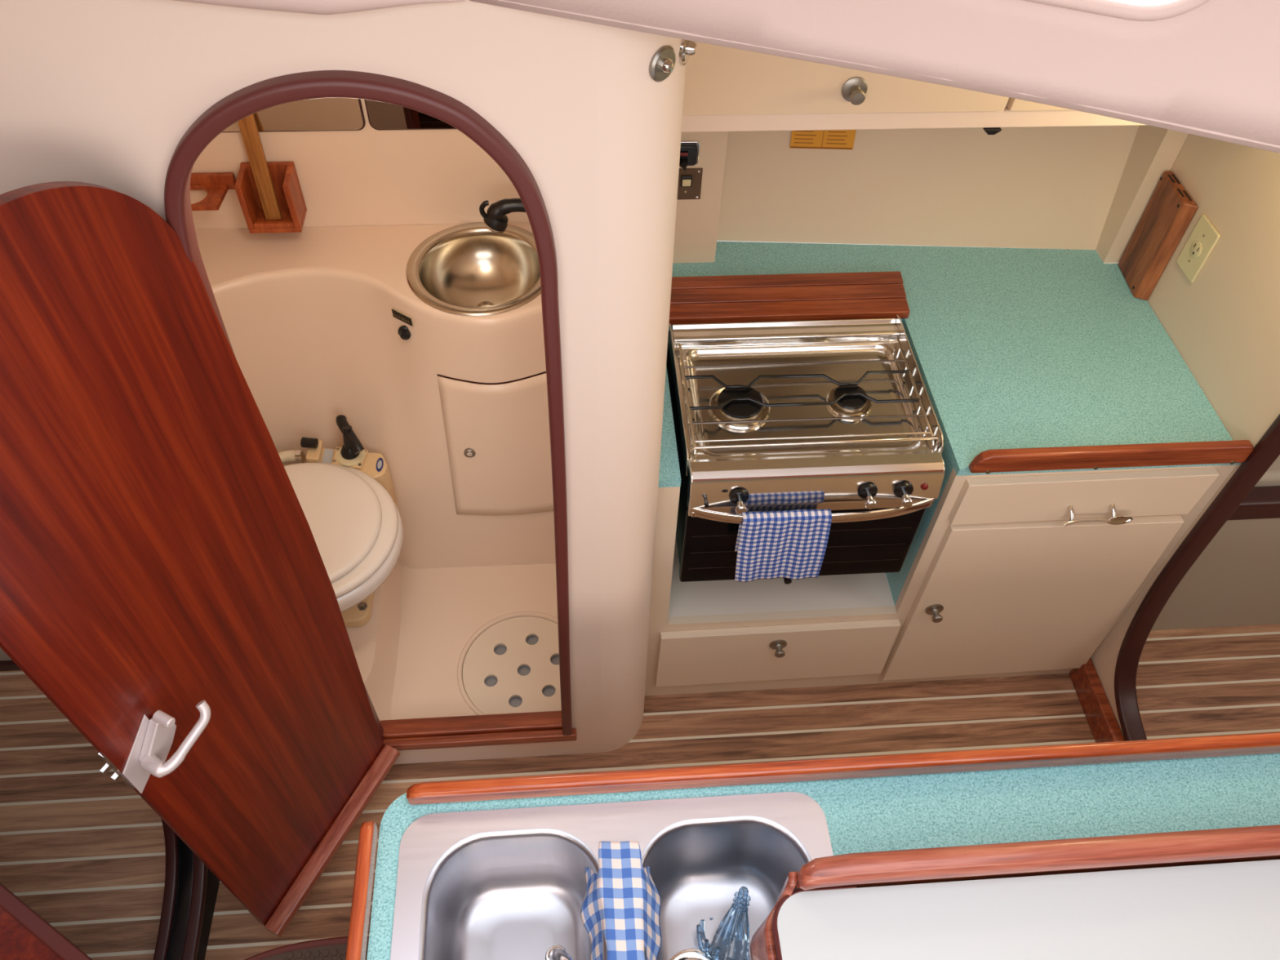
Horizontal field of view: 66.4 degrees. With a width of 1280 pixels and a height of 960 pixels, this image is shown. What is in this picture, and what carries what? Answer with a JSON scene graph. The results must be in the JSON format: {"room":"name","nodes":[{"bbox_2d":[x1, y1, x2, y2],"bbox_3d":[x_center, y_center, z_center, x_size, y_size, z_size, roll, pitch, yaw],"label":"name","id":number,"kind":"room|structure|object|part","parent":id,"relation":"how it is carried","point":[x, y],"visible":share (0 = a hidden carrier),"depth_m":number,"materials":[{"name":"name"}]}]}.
{"room":"ship interior","nodes":[
{"label":"ship interior","id":0,"kind":"room"},
{"bbox_2d":[0,647,12,660],"bbox_3d":[-1.904,-0.198,1.657,1.640,2.100,0.035,-2,50,-4],"label":"wall","id":1,"kind":"structure","parent":0,"point":[3,656],"depth_m":2.44,"materials":[{"name":"beige"}]},
{"bbox_2d":[0,660,21,671],"bbox_3d":[-1.910,0.480,2.440,1.580,0.030,0.013,-2,50,-4],"label":"baseboard","id":2,"kind":"structure","parent":1,"relation":"attached to","point":[5,665],"depth_m":2.45,"materials":[{"name":"red wood"}]},
{"bbox_2d":[196,868,219,959],"bbox_3d":[-0.920,0.447,1.384,0.055,1.750,0.804,-2,50,-4],"label":"wall","id":3,"kind":"structure","parent":0,"point":[213,882],"depth_m":2.09,"materials":[{"name":"black"}]},
{"bbox_2d":[153,817,177,959],"bbox_3d":[-0.942,0.473,1.315,0.024,1.678,0.679,-2,50,-4],"label":"trim","id":4,"kind":"structure","parent":3,"relation":"attached to","point":[170,836],"depth_m":2.02,"materials":[{"name":"red"}]},
{"bbox_2d":[166,835,193,959],"bbox_3d":[-0.914,0.472,1.317,0.034,1.678,0.679,-2,50,-4],"label":"trim","id":5,"kind":"structure","parent":3,"relation":"attached to","point":[185,858],"depth_m":2.02,"materials":[{"name":"black wood"}]},
{"bbox_2d":[181,852,208,959],"bbox_3d":[-0.885,0.471,1.319,0.026,1.678,0.679,-2,50,-4],"label":"trim","id":6,"kind":"structure","parent":3,"relation":"attached to","point":[193,935],"depth_m":2.01,"materials":[{"name":"red"}]},
{"bbox_2d":[0,0,685,764],"bbox_3d":[-0.564,-0.366,1.843,1.150,2.100,0.975,-2,50,-4],"label":"wall","id":7,"kind":"structure","parent":0,"point":[105,93],"depth_m":1.09,"materials":[{"name":"beige paint"}]},
{"bbox_2d":[0,181,399,937],"bbox_3d":[-0.629,0.279,1.518,0.083,1.594,0.459,22,53,16],"label":"door","id":8,"kind":"structure","parent":7,"relation":"in","point":[166,585],"depth_m":1.31,"materials":[{"name":"brown wood"}]},
{"bbox_3d":[-0.730,0.404,1.435,0.003,0.132,0.072,22,53,16],"label":"latch plate","id":9,"kind":"part","parent":8,"relation":"part of","materials":[{"name":"silver metal"}]},
{"bbox_3d":[-0.671,0.383,1.431,0.045,0.052,0.118,33,57,23],"label":"handle","id":10,"kind":"part","parent":8,"relation":"part of","materials":[{"name":"silver metal"}]},
{"bbox_3d":[-0.655,0.767,2.104,0.038,0.068,0.424,22,53,16],"label":"weather rail","id":11,"kind":"part","parent":8,"relation":"part of","materials":[{"name":"brown wood"}]},
{"bbox_2d":[173,0,465,14],"bbox_3d":[-0.428,-0.487,0.924,0.513,0.091,0.044,-2,50,-4],"label":"trim","id":12,"kind":"structure","parent":7,"relation":"attached to","point":[308,6],"depth_m":0.94,"materials":[{"name":"beige plastic"}]},
{"bbox_2d":[164,70,572,741],"bbox_3d":[-0.354,0.074,1.630,0.472,1.577,0.040,-2,50,-4],"label":"trim","id":13,"kind":"structure","parent":7,"relation":"attached to","point":[246,101],"depth_m":1.10,"materials":[{"name":"red"}]},
{"bbox_2d":[380,711,562,738],"bbox_3d":[-0.378,0.570,2.260,0.440,0.038,0.040,-2,50,-4],"label":"trim","id":14,"kind":"structure","parent":7,"relation":"attached to","point":[549,720],"depth_m":2.24,"materials":[{"name":"red wood"}]},
{"bbox_2d":[382,728,577,750],"bbox_3d":[-0.371,0.597,2.245,0.450,0.028,0.021,-2,50,-4],"label":"trim","id":15,"kind":"structure","parent":7,"relation":"attached to","point":[542,735],"depth_m":2.23,"materials":[{"name":"red wood"}]},
{"bbox_2d":[457,611,557,715],"bbox_3d":[-0.286,0.461,2.400,0.326,0.004,0.326,-2,50,-4],"label":"trim","id":16,"kind":"structure","parent":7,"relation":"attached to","point":[460,686],"depth_m":2.44,"materials":[{"name":"beige plastic"}]},
{"bbox_2d":[648,44,675,82],"bbox_3d":[0.029,-0.455,1.072,0.016,0.039,0.039,37,58,25],"label":"button","id":17,"kind":"object","parent":7,"relation":"attached to","point":[662,63],"visible":1,"depth_m":1.07,"materials":[{"name":"grey metal"}]},
{"bbox_2d":[679,39,697,66],"bbox_3d":[0.057,-0.489,1.107,0.016,0.039,0.039,13,51,9],"label":"button","id":18,"kind":"object","parent":7,"relation":"attached to","point":[687,48],"visible":0.84,"depth_m":1.10,"materials":[{"name":"silver metal"}]},
{"bbox_3d":[0.052,-0.490,1.108,0.006,0.039,0.039,13,51,9],"label":"plate","id":19,"kind":"part","parent":18,"relation":"part of","materials":[{"name":"silver metal"}]},
{"bbox_2d":[681,40,1149,134],"bbox_3d":[0.558,-0.817,1.619,1.089,0.320,0.427,-2,50,-4],"label":"locker","id":20,"kind":"object","parent":7,"relation":"attached to","point":[726,89],"visible":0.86,"depth_m":1.56,"materials":[{"name":"beige laminate"}]},
{"bbox_3d":[0.323,-0.674,1.492,0.585,0.238,0.018,-2,50,-4],"label":"door","id":21,"kind":"part","parent":20,"relation":"part of","materials":[{"name":"beige laminate"}]},
{"bbox_3d":[0.340,-0.607,1.537,0.041,0.041,0.031,-2,50,-4],"label":"knob","id":22,"kind":"part","parent":20,"relation":"part of","materials":[{"name":"grey metal"}]},
{"bbox_3d":[0.564,-0.599,1.615,1.084,0.032,0.012,-2,50,-4],"label":"rail","id":23,"kind":"part","parent":20,"relation":"part of","materials":[{"name":"beige"}]},
{"bbox_3d":[0.858,-0.695,1.528,0.504,0.238,0.018,-2,50,-4],"label":"door","id":24,"kind":"part","parent":20,"relation":"part of","materials":[{"name":"beige laminate"}]},
{"bbox_2d":[0,624,1279,959],"bbox_3d":[0.092,1.470,1.727,5.500,0.030,2.720,-2,50,-4],"label":"floor","id":25,"kind":"structure","parent":0,"point":[80,846],"depth_m":2.38,"materials":[{"name":"brown wood"}]},
{"bbox_2d":[0,882,92,959],"bbox_3d":[-1.728,0.962,1.766,1.535,0.462,0.903,26,54,18],"label":"table","id":26,"kind":"object","parent":25,"relation":"on","point":[24,935],"visible":1,"depth_m":1.66,"materials":[{"name":"brown wood"}]},
{"bbox_2d":[244,935,368,959],"bbox_3d":[-0.598,1.111,1.782,0.360,0.306,0.441,-2,50,-4],"label":"step","id":27,"kind":"structure","parent":25,"relation":"on","point":[335,948],"depth_m":1.79,"materials":[{"name":"red wood"}]},
{"bbox_2d":[391,563,557,719],"bbox_3d":[-0.609,0.292,2.583,1.108,0.080,0.879,-2,50,-4],"label":"floor","id":28,"kind":"structure","parent":25,"relation":"on","point":[442,609],"depth_m":2.49,"materials":[{"name":"beige"}]},
{"bbox_2d":[346,559,403,721],"bbox_3d":[-0.858,0.310,2.440,0.511,0.104,0.653,-2,50,-4],"label":"floor","id":29,"kind":"structure","parent":28,"relation":"on","point":[375,644],"depth_m":2.35,"materials":[{"name":"beige plastic"}]},
{"bbox_2d":[278,414,403,627],"bbox_3d":[-0.771,0.143,2.289,0.445,0.344,0.484,-2,50,-4],"label":"toilet","id":30,"kind":"object","parent":29,"relation":"on","point":[346,495],"visible":0.6,"depth_m":2.23,"materials":[{"name":"white ceramic"}]},
{"bbox_3d":[-0.790,-0.089,2.336,0.034,0.024,0.025,6,50,3],"label":"valve knob","id":31,"kind":"part","parent":30,"relation":"part of","materials":[{"name":"black plastic"}]},
{"bbox_3d":[-0.771,0.100,2.193,0.374,0.022,0.367,-2,50,-4],"label":"lid","id":32,"kind":"part","parent":30,"relation":"part of","materials":[{"name":"beige plastic"}]},
{"bbox_3d":[-0.690,-0.101,2.308,0.022,0.057,0.038,8,51,5],"label":"pump rod","id":33,"kind":"part","parent":30,"relation":"part of","materials":[{"name":"black plastic"}]},
{"bbox_3d":[-0.685,-0.105,2.307,0.028,0.048,0.108,-27,56,-22],"label":"pump handle","id":34,"kind":"part","parent":30,"relation":"part of","materials":[{"name":"black plastic"}]},
{"bbox_3d":[-0.767,0.117,2.208,0.434,0.020,0.409,-2,50,-4],"label":"seat","id":35,"kind":"part","parent":30,"relation":"part of","materials":[{"name":"beige plastic"}]},
{"bbox_3d":[-0.770,0.191,2.297,0.445,0.210,0.420,-2,50,-4],"label":"bowl","id":36,"kind":"part","parent":30,"relation":"part of","materials":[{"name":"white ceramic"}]},
{"bbox_2d":[195,222,555,568],"bbox_3d":[-0.596,-0.174,2.421,1.068,0.775,0.435,-2,50,-4],"label":"vanity unit","id":37,"kind":"object","parent":28,"relation":"on","point":[456,411],"depth_m":2.26,"materials":[{"name":"beige plastic"}]},
{"bbox_2d":[391,307,413,326],"bbox_3d":[-0.520,-0.355,2.135,0.063,0.028,0.004,30,56,21],"label":"name plate","id":38,"kind":"object","parent":37,"relation":"attached to","point":[396,313],"visible":1,"depth_m":2.13,"materials":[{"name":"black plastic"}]},
{"bbox_3d":[-0.518,-0.322,2.157,0.033,0.033,0.020,-2,50,-4],"label":"control knob","id":39,"kind":"part","parent":37,"relation":"part of","materials":[{"name":"black plastic"}]},
{"bbox_2d":[405,222,541,315],"bbox_3d":[-0.356,-0.437,2.217,0.328,0.123,0.328,-2,50,-4],"label":"basin","id":40,"kind":"object","parent":37,"relation":"in","point":[470,268],"visible":0.8,"depth_m":2.26,"materials":[{"name":"silver metal"}]},
{"bbox_3d":[-0.306,-0.081,2.330,0.309,0.401,0.107,-6,51,-7],"label":"cupboard door","id":41,"kind":"part","parent":37,"relation":"part of","materials":[{"name":"beige plastic"}]},
{"bbox_2d":[479,198,526,233],"bbox_3d":[-0.253,-0.598,2.162,0.193,0.124,0.158,-2,50,-4],"label":"faucet","id":42,"kind":"object","parent":37,"relation":"on","point":[495,219],"visible":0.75,"depth_m":2.09,"materials":[{"name":"black metal"}]},
{"bbox_3d":[-0.246,-0.582,2.102,0.166,0.053,0.038,-2,50,-4],"label":"handle","id":43,"kind":"part","parent":42,"relation":"part of","materials":[{"name":"black plastic"}]},
{"bbox_2d":[462,616,561,715],"bbox_3d":[-0.287,0.470,2.412,0.298,0.022,0.298,-2,50,-4],"label":"drain cover","id":44,"kind":"object","parent":28,"relation":"in","point":[513,666],"visible":0.83,"depth_m":2.40,"materials":[{"name":"beige plastic"}]},
{"bbox_2d":[644,335,1237,696],"bbox_3d":[0.571,0.096,2.320,1.140,0.837,0.523,-2,50,-4],"label":"base cabinet","id":45,"kind":"object","parent":25,"relation":"on","point":[1010,575],"visible":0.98,"depth_m":2.23,"materials":[{"name":"beige laminate"}]},
{"bbox_3d":[0.321,0.415,2.332,0.564,0.238,0.019,-2,50,-4],"label":"drawer","id":46,"kind":"part","parent":45,"relation":"part of","materials":[{"name":"beige laminate"}]},
{"bbox_3d":[0.323,0.394,2.268,0.041,0.041,0.031,-2,50,-4],"label":"knob","id":47,"kind":"part","parent":45,"relation":"part of","materials":[{"name":"grey metal"}]},
{"bbox_2d":[668,537,894,617],"bbox_3d":[0.308,0.133,2.392,0.530,0.015,0.451,-2,50,-4],"label":"shelf","id":48,"kind":"object","parent":45,"relation":"attached to","point":[854,593],"depth_m":2.27,"materials":[{"name":"beige laminate"}]},
{"bbox_2d":[667,315,945,583],"bbox_3d":[0.315,-0.045,2.042,0.486,0.375,0.472,-2,50,-4],"label":"gas stove","id":49,"kind":"object","parent":45,"relation":"in","point":[839,416],"visible":0.99,"depth_m":1.92,"materials":[{"name":"silver metal"}]},
{"bbox_3d":[0.092,-0.160,1.916,0.006,0.021,0.293,-2,50,-4],"label":"rack rail","id":50,"kind":"part","parent":49,"relation":"part of","materials":[{"name":"silver metal"}]},
{"bbox_3d":[0.122,0.041,1.800,0.008,0.008,0.020,-2,50,-4],"label":"ignition lever","id":51,"kind":"part","parent":49,"relation":"part of","materials":[{"name":"metal"}]},
{"bbox_3d":[0.183,0.031,1.805,0.037,0.037,0.010,-2,50,-4],"label":"control knob","id":52,"kind":"part","parent":49,"relation":"part of","materials":[{"name":"black plastic"}]},
{"bbox_3d":[0.197,-0.144,1.934,0.122,0.007,0.122,-2,50,-4],"label":"burner dish","id":53,"kind":"part","parent":49,"relation":"part of","materials":[{"name":"silver metal"}]},
{"bbox_3d":[0.185,0.046,1.794,0.022,0.022,0.030,-2,50,-4],"label":"knob stem","id":54,"kind":"part","parent":49,"relation":"part of","materials":[{"name":"silver metal"}]},
{"bbox_2d":[734,509,831,582],"bbox_3d":[0.271,0.126,1.874,0.171,0.195,0.031,-2,50,-4],"label":"tea towel","id":55,"kind":"object","parent":49,"relation":"hanging from","point":[792,544],"visible":1,"depth_m":1.85,"materials":[{"name":"blue fabric"}]},
{"bbox_2d":[671,318,899,346],"bbox_3d":[0.306,-0.302,2.057,0.476,0.044,0.049,-2,50,-4],"label":"panel","id":56,"kind":"object","parent":49,"relation":"attached to","point":[698,335],"depth_m":2.04,"materials":[{"name":"silver metal"}]},
{"bbox_3d":[0.310,-0.278,2.013,0.456,0.005,0.005,-2,50,-4],"label":"pan rod","id":57,"kind":"part","parent":49,"relation":"part of","materials":[{"name":"silver metal"}]},
{"bbox_3d":[0.314,-0.235,1.977,0.456,0.005,0.005,-2,50,-4],"label":"pan rod","id":58,"kind":"part","parent":49,"relation":"part of","materials":[{"name":"grey metal"}]},
{"bbox_3d":[0.317,-0.200,1.948,0.456,0.007,0.040,-2,50,-4],"label":"pan rod","id":59,"kind":"part","parent":49,"relation":"part of","materials":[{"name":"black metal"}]},
{"bbox_3d":[0.321,-0.157,1.912,0.456,0.007,0.031,-2,50,-4],"label":"pan rod","id":60,"kind":"part","parent":49,"relation":"part of","materials":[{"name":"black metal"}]},
{"bbox_3d":[0.325,-0.117,1.879,0.456,0.005,0.005,-2,50,-4],"label":"pan rod","id":61,"kind":"part","parent":49,"relation":"part of","materials":[{"name":"grey metal"}]},
{"bbox_3d":[0.328,-0.081,1.850,0.456,0.005,0.005,-2,50,-4],"label":"pan rod","id":62,"kind":"part","parent":49,"relation":"part of","materials":[{"name":"silver metal"}]},
{"bbox_3d":[0.327,-0.002,1.831,0.475,0.079,0.065,-2,50,-4],"label":"control panel","id":63,"kind":"part","parent":49,"relation":"part of","materials":[{"name":"silver metal"}]},
{"bbox_3d":[0.417,-0.155,1.950,0.090,0.007,0.090,-2,50,-4],"label":"burner dish","id":64,"kind":"part","parent":49,"relation":"part of","materials":[{"name":"silver metal"}]},
{"bbox_3d":[0.425,0.022,1.821,0.037,0.037,0.010,-2,50,-4],"label":"control knob","id":65,"kind":"part","parent":49,"relation":"part of","materials":[{"name":"black plastic"}]},
{"bbox_3d":[0.426,0.037,1.810,0.022,0.022,0.030,-2,50,-4],"label":"knob stem","id":66,"kind":"part","parent":49,"relation":"part of","materials":[{"name":"silver metal"}]},
{"bbox_3d":[0.492,0.019,1.826,0.037,0.037,0.010,-2,50,-4],"label":"control knob","id":67,"kind":"part","parent":49,"relation":"part of","materials":[{"name":"black plastic"}]},
{"bbox_3d":[0.494,0.035,1.815,0.022,0.022,0.030,-2,50,-4],"label":"knob stem","id":68,"kind":"part","parent":49,"relation":"part of","materials":[{"name":"silver metal"}]},
{"bbox_3d":[0.547,-0.177,1.947,0.006,0.021,0.293,-2,50,-4],"label":"rack rail","id":69,"kind":"part","parent":49,"relation":"part of","materials":[{"name":"silver metal"}]},
{"bbox_3d":[0.665,0.303,2.196,0.041,0.041,0.031,-2,50,-4],"label":"knob","id":70,"kind":"part","parent":45,"relation":"part of","materials":[{"name":"grey metal"}]},
{"bbox_3d":[0.585,0.250,2.193,1.140,0.837,0.020,-2,50,-4],"label":"frame","id":71,"kind":"part","parent":45,"relation":"part of","materials":[{"name":"beige laminate"}]},
{"bbox_2d":[657,240,1239,487],"bbox_3d":[0.572,-0.295,2.088,1.139,0.020,0.732,-2,50,-4],"label":"countertop","id":72,"kind":"structure","parent":45,"relation":"on","point":[1011,348],"depth_m":2.07,"materials":[{"name":"teal laminate"}]},
{"bbox_2d":[668,271,910,324],"bbox_3d":[0.302,-0.399,2.138,0.578,0.020,0.139,-2,50,-4],"label":"board","id":73,"kind":"object","parent":72,"relation":"on","point":[696,300],"visible":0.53,"depth_m":2.12,"materials":[{"name":"red wood"}]},
{"bbox_2d":[968,440,1253,474],"bbox_3d":[0.891,-0.044,1.845,0.540,0.049,0.024,-2,50,-4],"label":"rail","id":74,"kind":"object","parent":72,"relation":"attached to","point":[1095,457],"visible":1,"depth_m":1.83,"materials":[{"name":"red wood"}]},
{"bbox_2d":[1118,170,1198,300],"bbox_3d":[1.117,-0.527,2.125,0.027,0.248,0.131,-2,50,-4],"label":"wooden box","id":75,"kind":"object","parent":72,"relation":"on","point":[1170,211],"visible":1,"depth_m":2.10,"materials":[{"name":"brown wood"}]},
{"bbox_3d":[0.877,0.287,2.240,0.518,0.634,0.019,-2,50,-4],"label":"door","id":76,"kind":"part","parent":45,"relation":"part of","materials":[{"name":"beige laminate"}]},
{"bbox_3d":[0.873,0.034,1.933,0.500,0.129,0.019,-2,50,-4],"label":"drawer","id":77,"kind":"part","parent":45,"relation":"part of","materials":[{"name":"beige laminate"}]},
{"bbox_3d":[0.909,0.071,1.943,0.142,0.038,0.034,-2,50,-4],"label":"spoon handle","id":78,"kind":"part","parent":45,"relation":"part of","materials":[{"name":"silver metal"}]},
{"bbox_2d":[1151,454,1279,631],"bbox_3d":[1.936,-0.177,2.261,1.524,1.350,0.374,-2,50,-4],"label":"settee","id":79,"kind":"object","parent":25,"relation":"on","point":[1235,580],"visible":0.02,"depth_m":2.44,"materials":[{"name":"beige wood"}]},
{"bbox_3d":[1.936,0.212,2.486,1.524,0.508,0.028,-2,50,-4],"label":"panel","id":80,"kind":"part","parent":79,"relation":"part of","materials":[{"name":"beige"}]},
{"bbox_3d":[1.944,0.032,2.264,1.524,0.064,0.054,-2,50,-4],"label":"edge rail","id":81,"kind":"part","parent":79,"relation":"part of","materials":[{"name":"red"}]},
{"bbox_2d":[1253,454,1279,487],"bbox_3d":[1.933,-0.118,2.375,1.520,0.100,0.320,-2,50,-4],"label":"seat cushion","id":82,"kind":"object","parent":79,"relation":"on","point":[1271,478],"depth_m":2.22,"materials":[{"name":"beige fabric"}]},
{"bbox_3d":[0.794,1.015,1.567,2.285,0.836,0.815,-2,50,-4],"label":"cabinet","id":83,"kind":"object","parent":25,"relation":"on","visible":0},
{"bbox_2d":[366,752,1279,959],"bbox_3d":[0.827,0.753,1.228,2.345,0.020,0.882,-2,50,-4],"label":"countertop","id":84,"kind":"structure","parent":83,"relation":"on","point":[966,808],"depth_m":1.43,"materials":[{"name":"teal laminate"}]},
{"bbox_2d":[345,821,377,959],"bbox_3d":[-0.353,0.761,1.141,0.020,0.040,0.730,-2,50,-4],"label":"rail","id":85,"kind":"object","parent":84,"relation":"on","point":[367,841],"visible":1,"depth_m":1.30,"materials":[{"name":"brown wood"}]},
{"bbox_2d":[544,944,573,959],"bbox_3d":[-0.052,0.663,1.106,0.056,0.227,0.286,-20,54,-18],"label":"tap","id":86,"kind":"object","parent":84,"relation":"on","point":[555,952],"visible":1,"depth_m":1.17,"materials":[{"name":"silver metal"}]},
{"bbox_2d":[390,791,833,959],"bbox_3d":[-0.023,0.694,1.340,0.607,0.170,0.448,-2,50,-4],"label":"double sink","id":87,"kind":"object","parent":84,"relation":"in","point":[503,884],"visible":0.88,"depth_m":1.43,"materials":[{"name":"silver metal"}]},
{"bbox_3d":[-0.166,0.690,1.334,0.250,0.164,0.366,-2,50,-4],"label":"bowl","id":88,"kind":"part","parent":87,"relation":"part of","materials":[{"name":"silver metal"}]},
{"bbox_2d":[581,840,661,959],"bbox_3d":[-0.022,0.631,1.315,0.113,0.063,0.276,-2,50,-4],"label":"cloth","id":89,"kind":"object","parent":87,"relation":"on","point":[624,894],"visible":0.98,"depth_m":1.33,"materials":[{"name":"blue fabric"}]},
{"bbox_2d":[696,886,751,959],"bbox_3d":[0.124,0.665,1.434,0.081,0.101,0.102,-2,50,-4],"label":"glass carafe","id":90,"kind":"object","parent":87,"relation":"in","point":[731,940],"visible":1,"depth_m":1.42,"materials":[{"name":"blue"}]},
{"bbox_3d":[0.124,0.679,1.354,0.252,0.164,0.366,-2,50,-4],"label":"bowl","id":91,"kind":"part","parent":87,"relation":"part of","materials":[{"name":"silver metal"}]},
{"bbox_2d":[406,732,1279,804],"bbox_3d":[0.811,0.406,1.476,2.298,0.040,0.022,-2,50,-4],"label":"rail","id":92,"kind":"object","parent":84,"relation":"on","point":[990,759],"visible":1,"depth_m":1.43,"materials":[{"name":"brown wood"}]},
{"bbox_2d":[749,824,1279,959],"bbox_3d":[1.071,0.754,1.117,1.813,0.153,0.705,-2,50,-4],"label":"countertop","id":93,"kind":"structure","parent":84,"relation":"on","point":[1204,894],"depth_m":1.23,"materials":[{"name":"white laminate"},{"name":"red teak"}]},
{"bbox_3d":[1.076,0.461,1.288,1.758,0.040,0.037,-2,50,-4],"label":"rounded rail","id":94,"kind":"part","parent":93,"relation":"part of","materials":[{"name":"brown wood"}]},
{"bbox_2d":[190,98,1138,249],"bbox_3d":[0.007,-0.992,1.863,2.338,1.300,0.277,1,50,-1],"label":"wall","id":95,"kind":"structure","parent":0,"point":[1042,187],"depth_m":2.18,"materials":[{"name":"beige paint"}]},
{"bbox_2d":[190,172,235,210],"bbox_3d":[-0.973,-0.617,2.098,0.188,0.037,0.094,-2,50,-4],"label":"cup holder","id":96,"kind":"object","parent":95,"relation":"attached to","point":[216,184],"visible":0.42,"depth_m":2.11,"materials":[{"name":"brown wood"}]},
{"bbox_2d":[190,184,229,210],"bbox_3d":[-0.980,-0.606,2.100,0.172,0.010,0.082,-2,50,-4],"label":"shelf","id":97,"kind":"object","parent":96,"relation":"attached to","point":[216,193],"depth_m":2.10,"materials":[{"name":"brown wood"}]},
{"bbox_3d":[-0.976,-0.648,2.124,0.188,0.037,0.012,-2,50,-4],"label":"rail","id":98,"kind":"part","parent":96,"relation":"part of","materials":[{"name":"brown wood"}]},
{"bbox_2d":[234,161,306,233],"bbox_3d":[-0.802,-0.615,2.127,0.112,0.124,0.085,-2,50,-4],"label":"caddy","id":99,"kind":"object","parent":95,"relation":"attached to","point":[287,188],"visible":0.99,"depth_m":2.13,"materials":[{"name":"brown wood"}]},
{"bbox_2d":[237,113,281,219],"bbox_3d":[-0.809,-0.686,2.057,0.034,0.299,0.050,-9,51,-9],"label":"wooden stick","id":100,"kind":"object","parent":99,"relation":"in","point":[247,125],"visible":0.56,"depth_m":2.07,"materials":[{"name":"brown wood"}]},
{"bbox_2d":[222,97,365,132],"bbox_3d":[-0.831,-0.883,1.847,0.524,0.505,0.025,-2,50,-4],"label":"wall mirror","id":101,"kind":"object","parent":95,"relation":"attached to","point":[321,114],"visible":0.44,"depth_m":2.02,"materials":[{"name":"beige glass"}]},
{"bbox_2d":[364,99,456,130],"bbox_3d":[-0.315,-0.903,1.881,0.494,0.505,0.025,-2,50,-4],"label":"wall mirror","id":102,"kind":"object","parent":95,"relation":"attached to","point":[381,115],"visible":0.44,"depth_m":2.04,"materials":[{"name":"clear glass"}]},
{"bbox_2d":[676,168,702,199],"bbox_3d":[0.087,-0.620,2.057,0.086,0.074,0.013,-2,50,-4],"label":"switch panel","id":103,"kind":"object","parent":95,"relation":"attached to","point":[689,187],"visible":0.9,"depth_m":2.06,"materials":[{"name":"brown plastic"}]},
{"bbox_3d":[0.097,-0.627,2.050,0.024,0.026,0.005,-2,50,-4],"label":"button frame","id":104,"kind":"part","parent":103,"relation":"part of","materials":[{"name":"black plastic"}]},
{"bbox_2d":[679,140,700,171],"bbox_3d":[0.090,-0.655,1.990,0.066,0.054,0.046,-2,50,-4],"label":"socket","id":105,"kind":"object","parent":95,"relation":"attached to","point":[689,149],"visible":0.59,"depth_m":1.99,"materials":[{"name":"black plastic"}]},
{"bbox_2d":[679,144,697,165],"bbox_3d":[0.089,-0.664,1.998,0.056,0.046,0.010,-2,50,-4],"label":"switch","id":106,"kind":"object","parent":105,"relation":"attached to","point":[688,153],"depth_m":1.99,"materials":[{"name":"black plastic"}]},
{"bbox_2d":[672,131,728,262],"bbox_3d":[0.086,-0.838,1.895,0.186,0.942,0.116,-2,50,-4],"label":"trim","id":107,"kind":"structure","parent":95,"relation":"attached to","point":[696,224],"depth_m":2.11,"materials":[{"name":"beige laminate"}]},
{"bbox_2d":[789,129,856,149],"bbox_3d":[0.397,-0.765,2.093,0.138,0.114,0.020,1,50,-1],"label":"warning label","id":108,"kind":"object","parent":95,"relation":"attached to","point":[823,139],"visible":0.45,"depth_m":2.12,"materials":[{"name":"orange"}]},
{"bbox_2d":[471,0,1279,152],"bbox_3d":[1.008,-0.421,0.874,2.370,0.693,0.069,6,50,3],"label":"ceiling","id":109,"kind":"structure","parent":0,"point":[1215,65],"depth_m":0.97,"materials":[{"name":"beige plastic"}]},
{"bbox_2d":[469,0,1279,153],"bbox_3d":[1.034,-0.275,1.023,2.433,0.300,0.045,6,50,3],"label":"trim","id":110,"kind":"structure","parent":109,"relation":"attached to","point":[592,16],"depth_m":1.00,"materials":[{"name":"beige plastic"}]},
{"bbox_2d":[1025,0,1209,21],"bbox_3d":[0.337,-0.539,0.858,0.448,0.245,0.033,5,50,2],"label":"window","id":111,"kind":"structure","parent":109,"relation":"in","point":[1131,10],"depth_m":0.93,"materials":[{"name":"beige plastic"}]},
{"bbox_3d":[0.336,-0.546,0.863,0.445,0.244,0.016,5,50,2],"label":"pane","id":112,"kind":"part","parent":111,"relation":"part of","materials":[{"name":"white glass"}]},
{"bbox_2d":[1069,133,1279,742],"bbox_3d":[1.170,-0.066,1.863,0.063,1.780,1.700,-2,50,-4],"label":"wall","id":113,"kind":"structure","parent":0,"point":[1224,325],"depth_m":1.92,"materials":[{"name":"beige paint"}]},
{"bbox_2d":[1095,125,1188,262],"bbox_3d":[1.102,-0.891,1.988,0.050,0.922,0.243,-2,50,-4],"label":"trim","id":114,"kind":"structure","parent":113,"relation":"attached to","point":[1154,150],"depth_m":2.13,"materials":[{"name":"beige laminate"}]},
{"bbox_2d":[1114,413,1279,741],"bbox_3d":[1.216,0.240,1.564,0.048,1.708,0.842,-2,50,-4],"label":"trim","id":115,"kind":"structure","parent":113,"relation":"attached to","point":[1265,452],"depth_m":2.13,"materials":[{"name":"red wood"}]},
{"bbox_2d":[1176,214,1220,283],"bbox_3d":[1.138,-0.472,1.997,0.009,0.120,0.074,-2,50,-4],"label":"power outlet","id":116,"kind":"object","parent":113,"relation":"attached to","point":[1204,237],"visible":1,"depth_m":1.99,"materials":[{"name":"beige plastic"}]},
{"bbox_2d":[1190,240,1201,257],"bbox_3d":[1.136,-0.471,1.996,0.002,0.034,0.034,-2,50,-4],"label":"socket","id":117,"kind":"object","parent":116,"relation":"attached to","point":[1195,246],"depth_m":1.99,"materials":[{"name":"beige plastic"}]}
]}

